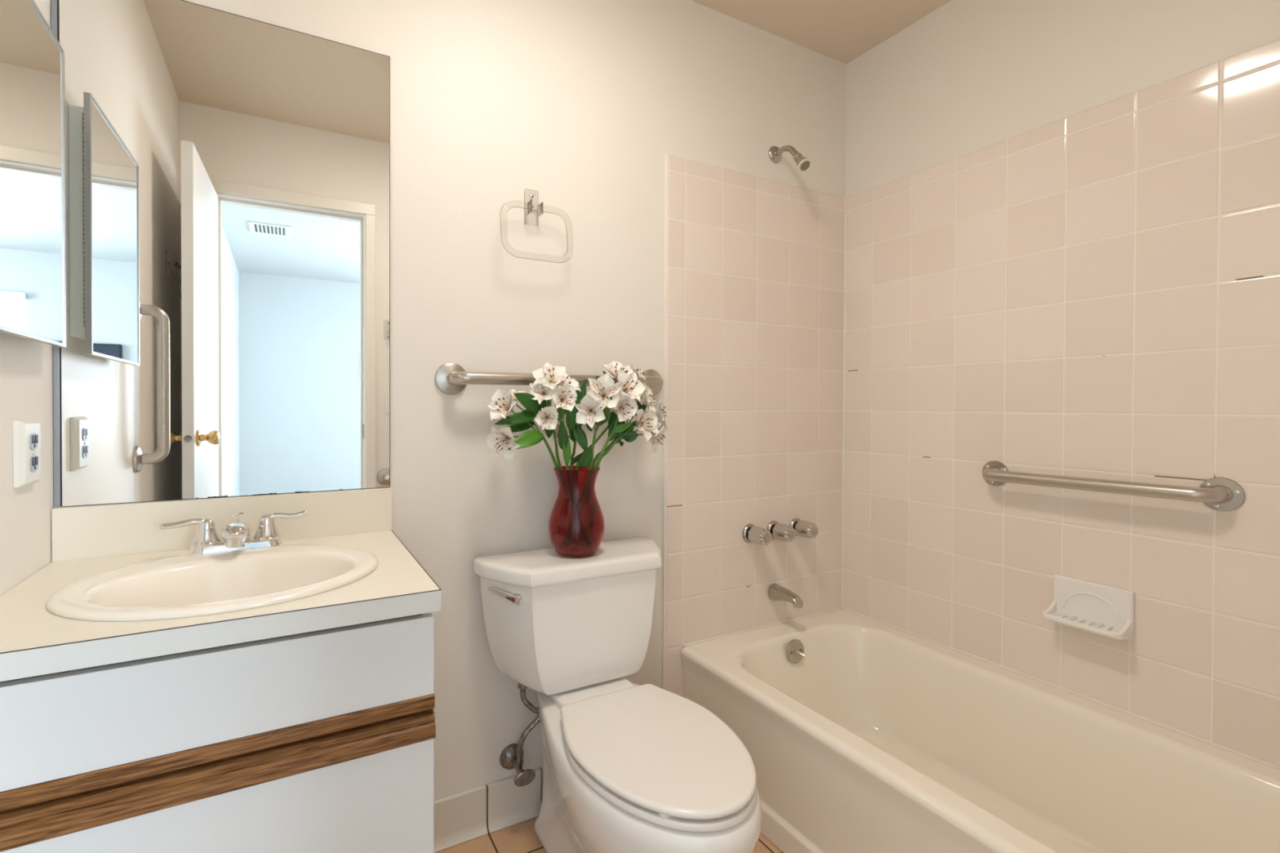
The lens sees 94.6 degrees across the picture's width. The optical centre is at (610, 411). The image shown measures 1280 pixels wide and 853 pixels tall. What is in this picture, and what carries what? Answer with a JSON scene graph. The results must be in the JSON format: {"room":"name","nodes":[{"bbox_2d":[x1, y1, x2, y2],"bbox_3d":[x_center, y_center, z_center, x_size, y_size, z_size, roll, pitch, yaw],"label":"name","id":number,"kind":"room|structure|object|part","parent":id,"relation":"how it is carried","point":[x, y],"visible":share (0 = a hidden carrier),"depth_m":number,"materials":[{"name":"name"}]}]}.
{"room":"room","nodes":[
{"label":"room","id":0,"kind":"room"},
{"bbox_2d":[0,0,53,595],"bbox_3d":[-0.744,-0.086,0.400,0.100,2.472,1.720,0,1,-29],"label":"wall","id":1,"kind":"structure","parent":0,"point":[26,366],"depth_m":1.05,"materials":[{"name":"paint"}]},
{"bbox_2d":[13,419,40,488],"bbox_3d":[-1.030,0.072,1.046,0.016,0.117,0.086,0,1,-29],"label":"electrical outlet","id":2,"kind":"object","parent":1,"relation":"attached to","point":[26,433],"visible":1,"depth_m":1.02,"materials":[{"name":"white plastic"}]},
{"bbox_2d":[29,433,38,449],"bbox_3d":[-1.026,0.053,1.049,0.004,0.029,0.033,0,1,-29],"label":"receptacle","id":3,"kind":"object","parent":2,"relation":"attached to","point":[33,437],"depth_m":1.05,"materials":[{"name":"white plastic"}]},
{"bbox_2d":[29,455,38,471],"bbox_3d":[-1.026,0.092,1.049,0.004,0.029,0.033,0,1,-29],"label":"receptacle","id":4,"kind":"object","parent":2,"relation":"attached to","point":[33,460],"depth_m":1.05,"materials":[{"name":"white plastic"}]},
{"bbox_2d":[0,0,66,347],"bbox_3d":[-0.943,-0.399,0.919,0.049,0.558,0.430,0,1,-29],"label":"medicine cabinet","id":5,"kind":"object","parent":1,"relation":"attached to","point":[33,251],"visible":1,"depth_m":0.97,"materials":[{"name":"mirror"}]},
{"bbox_2d":[53,0,846,800],"bbox_3d":[-0.127,-0.098,1.769,2.497,2.472,0.110,0,1,-29],"label":"wall","id":6,"kind":"structure","parent":0,"point":[581,104],"depth_m":1.78,"materials":[{"name":"paint"}]},
{"bbox_2d":[50,0,390,506],"bbox_3d":[-0.831,-0.348,1.326,0.635,1.075,0.006,0,1,-29],"label":"wall mirror","id":7,"kind":"object","parent":6,"relation":"attached to","point":[228,175],"visible":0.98,"depth_m":1.30,"materials":[{"name":"clear mirror"}]},
{"bbox_2d":[51,487,391,562],"bbox_3d":[-0.828,0.258,1.326,0.637,0.135,0.020,0,1,-29],"label":"backsplash","id":8,"kind":"structure","parent":6,"relation":"attached to","point":[100,531],"depth_m":1.27,"materials":[{"name":"white laminate"}]},
{"bbox_2d":[433,766,543,852],"bbox_3d":[-0.207,1.078,1.674,0.861,0.120,0.026,0,1,-29],"label":"baseboard","id":9,"kind":"structure","parent":6,"relation":"attached to","point":[459,818],"depth_m":1.60,"materials":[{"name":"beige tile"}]},
{"bbox_2d":[499,682,539,786],"bbox_3d":[-0.239,0.860,1.608,0.096,0.276,0.104,0,1,-29],"label":"water supply valve","id":10,"kind":"object","parent":6,"relation":"attached to","point":[511,757],"visible":0.91,"depth_m":1.59,"materials":[{"name":"silver metal"}]},
{"bbox_3d":[-0.227,0.971,1.567,0.060,0.040,0.017,0,1,-29],"label":"valve knob","id":11,"kind":"part","parent":10,"relation":"part of","materials":[{"name":"silver metal"}]},
{"bbox_2d":[500,188,573,262],"bbox_3d":[-0.207,-0.517,1.629,0.211,0.210,0.068,0,1,-29],"label":"towel ring","id":12,"kind":"object","parent":6,"relation":"attached to","point":[530,206],"visible":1,"depth_m":1.64,"materials":[{"name":"clear plastic"}]},
{"bbox_2d":[434,362,663,395],"bbox_3d":[-0.127,-0.089,1.668,0.707,0.088,0.086,0,1,-29],"label":"grab bar","id":13,"kind":"object","parent":6,"relation":"attached to","point":[451,378],"visible":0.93,"depth_m":1.54,"materials":[{"name":"silver metal"}]},
{"bbox_2d":[742,523,772,545],"bbox_3d":[0.504,0.421,2.007,0.067,0.067,0.089,0,1,-29],"label":"tub valve","id":14,"kind":"object","parent":6,"relation":"attached to","point":[759,535],"visible":1,"depth_m":1.99,"materials":[{"name":"silver metal"}]},
{"bbox_3d":[0.508,0.421,2.000,0.058,0.058,0.066,0,1,-29],"label":"handle","id":15,"kind":"part","parent":14,"relation":"part of","materials":[{"name":"silver metal"}]},
{"bbox_2d":[766,520,795,542],"bbox_3d":[0.602,0.421,2.061,0.067,0.067,0.089,0,1,-29],"label":"tub valve","id":16,"kind":"object","parent":6,"relation":"attached to","point":[780,531],"visible":0.96,"depth_m":2.04,"materials":[{"name":"silver metal"}]},
{"bbox_2d":[768,583,803,608],"bbox_3d":[0.612,0.642,2.049,0.057,0.058,0.122,0,1,-29],"label":"tub spout","id":17,"kind":"object","parent":6,"relation":"attached to","point":[776,592],"visible":1,"depth_m":2.04,"materials":[{"name":"silver metal"}]},
{"bbox_2d":[768,145,812,173],"bbox_3d":[0.622,-0.872,2.021,0.064,0.141,0.169,0,1,-29],"label":"shower head","id":18,"kind":"object","parent":6,"relation":"attached to","point":[804,164],"visible":1,"depth_m":2.00},
{"bbox_3d":[0.612,-0.892,2.040,0.022,0.069,0.113,0,1,-26],"label":"shower arm","id":19,"kind":"part","parent":18,"relation":"part of","materials":[{"name":"silver metal"}]},
{"bbox_2d":[789,518,818,538],"bbox_3d":[0.698,0.421,2.113,0.067,0.067,0.089,0,1,-29],"label":"tub valve","id":20,"kind":"object","parent":6,"relation":"attached to","point":[804,529],"visible":0.91,"depth_m":2.09,"materials":[{"name":"silver metal"}]},
{"bbox_2d":[434,816,782,852],"bbox_3d":[0.262,1.187,1.063,2.497,0.080,1.750,0,1,-29],"label":"floor","id":21,"kind":"structure","parent":0,"point":[522,837],"depth_m":1.56,"materials":[{"name":"tile"}]},
{"bbox_2d":[0,612,435,852],"bbox_3d":[-0.706,0.739,1.097,0.629,0.806,0.546,0,1,-29],"label":"vanity cabinet","id":22,"kind":"object","parent":21,"relation":"on","point":[319,741],"visible":0.71,"depth_m":0.87,"materials":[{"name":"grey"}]},
{"bbox_3d":[-0.582,0.822,0.870,0.626,0.528,0.020,0,1,-29],"label":"cabinet door","id":23,"kind":"part","parent":22,"relation":"part of","materials":[{"name":"white laminate"}]},
{"bbox_3d":[-0.580,0.499,0.866,0.627,0.032,0.021,0,1,-29],"label":"pull rail","id":24,"kind":"part","parent":22,"relation":"part of","materials":[{"name":"brown wood"}]},
{"bbox_3d":[-0.579,0.537,0.866,0.628,0.040,0.023,0,1,-29],"label":"pull rail","id":25,"kind":"part","parent":22,"relation":"part of","materials":[{"name":"brown wood"}]},
{"bbox_2d":[0,487,441,681],"bbox_3d":[-0.700,0.264,1.091,0.638,0.141,0.556,0,1,-29],"label":"countertop","id":26,"kind":"structure","parent":22,"relation":"on","point":[87,540],"depth_m":1.03,"materials":[{"name":"white laminate"}]},
{"bbox_2d":[45,544,378,622],"bbox_3d":[-0.681,0.364,1.065,0.491,0.156,0.419,0,1,-29],"label":"sink","id":27,"kind":"object","parent":26,"relation":"in","point":[187,585],"visible":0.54,"depth_m":1.09,"materials":[{"name":"white ceramic"}]},
{"bbox_2d":[159,510,307,554],"bbox_3d":[-0.763,0.249,1.204,0.261,0.073,0.129,0,1,-29],"label":"bathroom faucet","id":28,"kind":"object","parent":26,"relation":"on","point":[236,535],"visible":1,"depth_m":1.20,"materials":[{"name":"silver metal"}]},
{"bbox_3d":[-0.858,0.227,1.194,0.086,0.022,0.023,0,1,-29],"label":"lever","id":29,"kind":"part","parent":28,"relation":"part of","materials":[{"name":"silver metal"}]},
{"bbox_3d":[-0.828,0.244,1.211,0.052,0.051,0.052,0,1,-29],"label":"handle","id":30,"kind":"part","parent":28,"relation":"part of","materials":[{"name":"silver metal"}]},
{"bbox_3d":[-0.762,0.249,1.202,0.051,0.052,0.123,0,1,-29],"label":"spout","id":31,"kind":"part","parent":28,"relation":"part of","materials":[{"name":"silver metal"}]},
{"bbox_2d":[190,535,281,554],"bbox_3d":[-0.781,0.276,1.237,0.162,0.019,0.056,0,1,-29],"label":"base","id":32,"kind":"object","parent":28,"relation":"on","point":[214,544],"depth_m":1.21,"materials":[{"name":"silver metal"}]},
{"bbox_3d":[-0.787,0.234,1.248,0.021,0.043,0.009,0,1,-26],"label":"lift rod","id":33,"kind":"part","parent":28,"relation":"part of","materials":[{"name":"silver metal"}]},
{"bbox_3d":[-0.734,0.244,1.262,0.052,0.051,0.052,0,1,-29],"label":"handle","id":34,"kind":"part","parent":28,"relation":"part of","materials":[{"name":"silver metal"}]},
{"bbox_3d":[-0.704,0.227,1.278,0.086,0.022,0.023,0,1,-29],"label":"lever","id":35,"kind":"part","parent":28,"relation":"part of","materials":[{"name":"silver metal"}]},
{"bbox_2d":[473,536,761,852],"bbox_3d":[0.049,0.765,1.384,0.550,0.754,0.747,0,1,-29],"label":"toilet","id":36,"kind":"object","parent":21,"relation":"on","point":[629,766],"visible":0.99,"depth_m":1.42,"materials":[{"name":"white ceramic"}]},
{"bbox_3d":[-0.267,0.464,1.483,0.107,0.031,0.013,1,1,33],"label":"flush lever","id":37,"kind":"part","parent":36,"relation":"part of","materials":[{"name":"silver metal"}]},
{"bbox_3d":[-0.230,0.465,1.468,0.031,0.031,0.013,1,1,34],"label":"flush handle","id":38,"kind":"part","parent":36,"relation":"part of","materials":[{"name":"silver metal"}]},
{"bbox_3d":[-0.078,0.406,1.614,0.550,0.042,0.214,0,1,-29],"label":"tank lid","id":39,"kind":"part","parent":36,"relation":"part of","materials":[{"name":"white ceramic"}]},
{"bbox_3d":[-0.079,0.574,1.617,0.521,0.296,0.192,0,1,-29],"label":"tank","id":40,"kind":"part","parent":36,"relation":"part of","materials":[{"name":"white ceramic"}]},
{"bbox_2d":[548,465,604,557],"bbox_3d":[-0.091,0.269,1.605,0.153,0.233,0.153,0,1,-29],"label":"glass vase","id":41,"kind":"object","parent":36,"relation":"on","point":[576,523],"visible":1,"depth_m":1.55,"materials":[{"name":"red glass"}]},
{"bbox_2d":[484,388,559,469],"bbox_3d":[-0.189,0.149,1.537,0.101,0.417,0.287,1,1,41],"label":"flower","id":42,"kind":"object","parent":41,"relation":"in","point":[503,402],"visible":0.94,"depth_m":1.47,"materials":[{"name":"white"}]},
{"bbox_3d":[-0.171,0.162,1.549,0.256,0.391,0.043,0,1,-38],"label":"stem","id":43,"kind":"part","parent":42,"relation":"part of","materials":[{"name":"green"}]},
{"bbox_2d":[533,385,577,470],"bbox_3d":[-0.107,0.145,1.528,0.066,0.426,0.210,1,1,30],"label":"stem","id":44,"kind":"object","parent":41,"relation":"in","point":[564,397],"visible":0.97,"depth_m":1.50,"materials":[{"name":"green"}]},
{"bbox_3d":[-0.112,0.161,1.548,0.029,0.392,0.181,1,1,28],"label":"stem","id":45,"kind":"part","parent":44,"relation":"part of","materials":[{"name":"green plant"}]},
{"bbox_2d":[529,362,581,470],"bbox_3d":[-0.138,0.114,1.555,0.092,0.488,0.171,1,1,41],"label":"stem","id":46,"kind":"object","parent":41,"relation":"in","point":[547,378],"visible":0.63,"depth_m":1.54,"materials":[{"name":"green"}]},
{"bbox_3d":[-0.136,0.136,1.582,0.144,0.441,0.068,0,1,-37],"label":"stem","id":47,"kind":"part","parent":46,"relation":"part of","materials":[{"name":"green plant"}]},
{"bbox_2d":[554,379,587,470],"bbox_3d":[-0.097,0.133,1.604,0.112,0.447,0.119,0,1,-29],"label":"stem","id":48,"kind":"object","parent":41,"relation":"in","point":[578,434],"visible":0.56,"depth_m":1.57,"materials":[{"name":"green plant"}]},
{"bbox_3d":[-0.102,0.194,1.618,0.079,0.325,0.091,0,1,-29],"label":"stem","id":49,"kind":"part","parent":48,"relation":"part of","materials":[{"name":"green plant"}]},
{"bbox_2d":[574,373,622,470],"bbox_3d":[-0.031,0.127,1.581,0.154,0.461,0.108,0,1,-9],"label":"stem","id":50,"kind":"object","parent":41,"relation":"in","point":[595,407],"visible":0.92,"depth_m":1.56,"materials":[{"name":"green"}]},
{"bbox_3d":[-0.050,0.154,1.616,0.095,0.405,0.095,0,1,-42],"label":"stem","id":51,"kind":"part","parent":50,"relation":"part of","materials":[{"name":"green plant"}]},
{"bbox_2d":[575,360,645,470],"bbox_3d":[-0.002,0.105,1.657,0.245,0.503,0.082,0,1,-23],"label":"stem","id":52,"kind":"object","parent":41,"relation":"in","point":[614,366],"visible":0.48,"depth_m":1.67,"materials":[{"name":"green"}]},
{"bbox_3d":[-0.032,0.125,1.666,0.222,0.463,0.064,0,1,-39],"label":"stem","id":53,"kind":"part","parent":52,"relation":"part of","materials":[{"name":"green"}]},
{"bbox_2d":[593,370,645,469],"bbox_3d":[-0.008,0.123,1.580,0.219,0.470,0.094,0,1,-7],"label":"stem","id":54,"kind":"object","parent":41,"relation":"in","point":[632,388],"visible":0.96,"depth_m":1.60,"materials":[{"name":"green"}]},
{"bbox_3d":[-0.037,0.146,1.594,0.168,0.422,0.050,0,1,-4],"label":"stem","id":55,"kind":"part","parent":54,"relation":"part of","materials":[{"name":"green plant"}]},
{"bbox_3d":[-0.091,0.310,1.605,0.145,0.133,0.145,0,1,-29],"label":"water","id":56,"kind":"object","parent":41,"relation":"in","visible":0},
{"bbox_2d":[591,382,666,470],"bbox_3d":[0.061,0.136,1.656,0.270,0.439,0.108,0,1,-29],"label":"stem","id":57,"kind":"object","parent":56,"relation":"in","point":[646,399],"visible":0.51,"depth_m":1.65,"materials":[{"name":"green"}]},
{"bbox_3d":[0.037,0.157,1.660,0.234,0.397,0.049,0,1,-25],"label":"stem","id":58,"kind":"part","parent":57,"relation":"part of","materials":[{"name":"green plant"}]},
{"bbox_2d":[596,405,666,469],"bbox_3d":[0.058,0.169,1.643,0.270,0.375,0.108,0,1,-29],"label":"stem","id":59,"kind":"object","parent":56,"relation":"in","point":[646,421],"visible":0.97,"depth_m":1.64,"materials":[{"name":"green"}]},
{"bbox_3d":[0.042,0.193,1.646,0.244,0.327,0.054,0,1,-29],"label":"stem","id":60,"kind":"part","parent":59,"relation":"part of","materials":[{"name":"green plant"}]},
{"bbox_3d":[0.053,0.946,1.376,0.378,0.392,0.725,0,1,-29],"label":"bowl","id":61,"kind":"part","parent":36,"relation":"part of","materials":[{"name":"white ceramic"}]},
{"bbox_3d":[0.106,0.719,1.279,0.362,0.017,0.481,0,1,-29],"label":"lid","id":62,"kind":"part","parent":36,"relation":"part of","materials":[{"name":"white plastic"}]},
{"bbox_2d":[680,609,1279,852],"bbox_3d":[0.938,0.956,1.402,0.762,0.376,1.577,0,1,-29],"label":"bathtub","id":63,"kind":"object","parent":21,"relation":"on","point":[860,734],"visible":0.92,"depth_m":1.53,"materials":[{"name":"white ceramic"}]},
{"bbox_3d":[0.625,0.807,1.990,0.077,0.077,0.017,0,1,-29],"label":"overflow plate","id":64,"kind":"part","parent":63,"relation":"part of","materials":[{"name":"silver metal"}]},
{"bbox_3d":[0.637,0.810,1.977,0.032,0.017,0.011,1,1,45],"label":"trip lever","id":65,"kind":"part","parent":63,"relation":"part of","materials":[{"name":"silver metal"}]},
{"bbox_2d":[690,0,951,64],"bbox_3d":[0.284,-1.365,1.014,2.497,0.080,1.800,0,1,-29],"label":"ceiling","id":66,"kind":"structure","parent":0,"point":[842,31],"depth_m":2.00,"materials":[{"name":"beige paint"}]},
{"bbox_2d":[842,0,1279,766],"bbox_3d":[1.355,-0.090,1.548,0.110,2.472,1.720,0,1,-29],"label":"wall","id":67,"kind":"structure","parent":0,"point":[1063,216],"depth_m":1.60,"materials":[{"name":"tile"}]},
{"bbox_2d":[662,154,1279,770],"bbox_3d":[0.914,0.168,1.384,0.830,1.951,1.590,0,1,-29],"label":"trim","id":68,"kind":"structure","parent":67,"relation":"attached to","point":[1215,744],"depth_m":1.88,"materials":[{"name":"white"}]},
{"bbox_2d":[1042,574,1134,639],"bbox_3d":[1.248,0.511,1.549,0.078,0.116,0.176,0,1,-29],"label":"soap dish","id":69,"kind":"object","parent":67,"relation":"attached to","point":[1103,610],"visible":1,"depth_m":1.55,"materials":[{"name":"white ceramic"}]},
{"bbox_2d":[1042,600,1133,639],"bbox_3d":[1.244,0.546,1.547,0.069,0.046,0.176,0,1,-29],"label":"tray","id":70,"kind":"object","parent":69,"relation":"on","point":[1098,620],"depth_m":1.54,"materials":[{"name":"white ceramic"}]},
{"bbox_3d":[1.271,0.509,1.562,0.007,0.060,0.131,0,1,-29],"label":"arch moulding","id":71,"kind":"part","parent":69,"relation":"part of","materials":[{"name":"white ceramic"}]},
{"bbox_2d":[982,460,1245,511],"bbox_3d":[1.246,0.187,1.547,0.080,0.080,0.568,0,1,-29],"label":"grab bar","id":72,"kind":"object","parent":67,"relation":"attached to","point":[1220,494],"visible":1,"depth_m":1.43,"materials":[{"name":"silver metal"}]}
]}

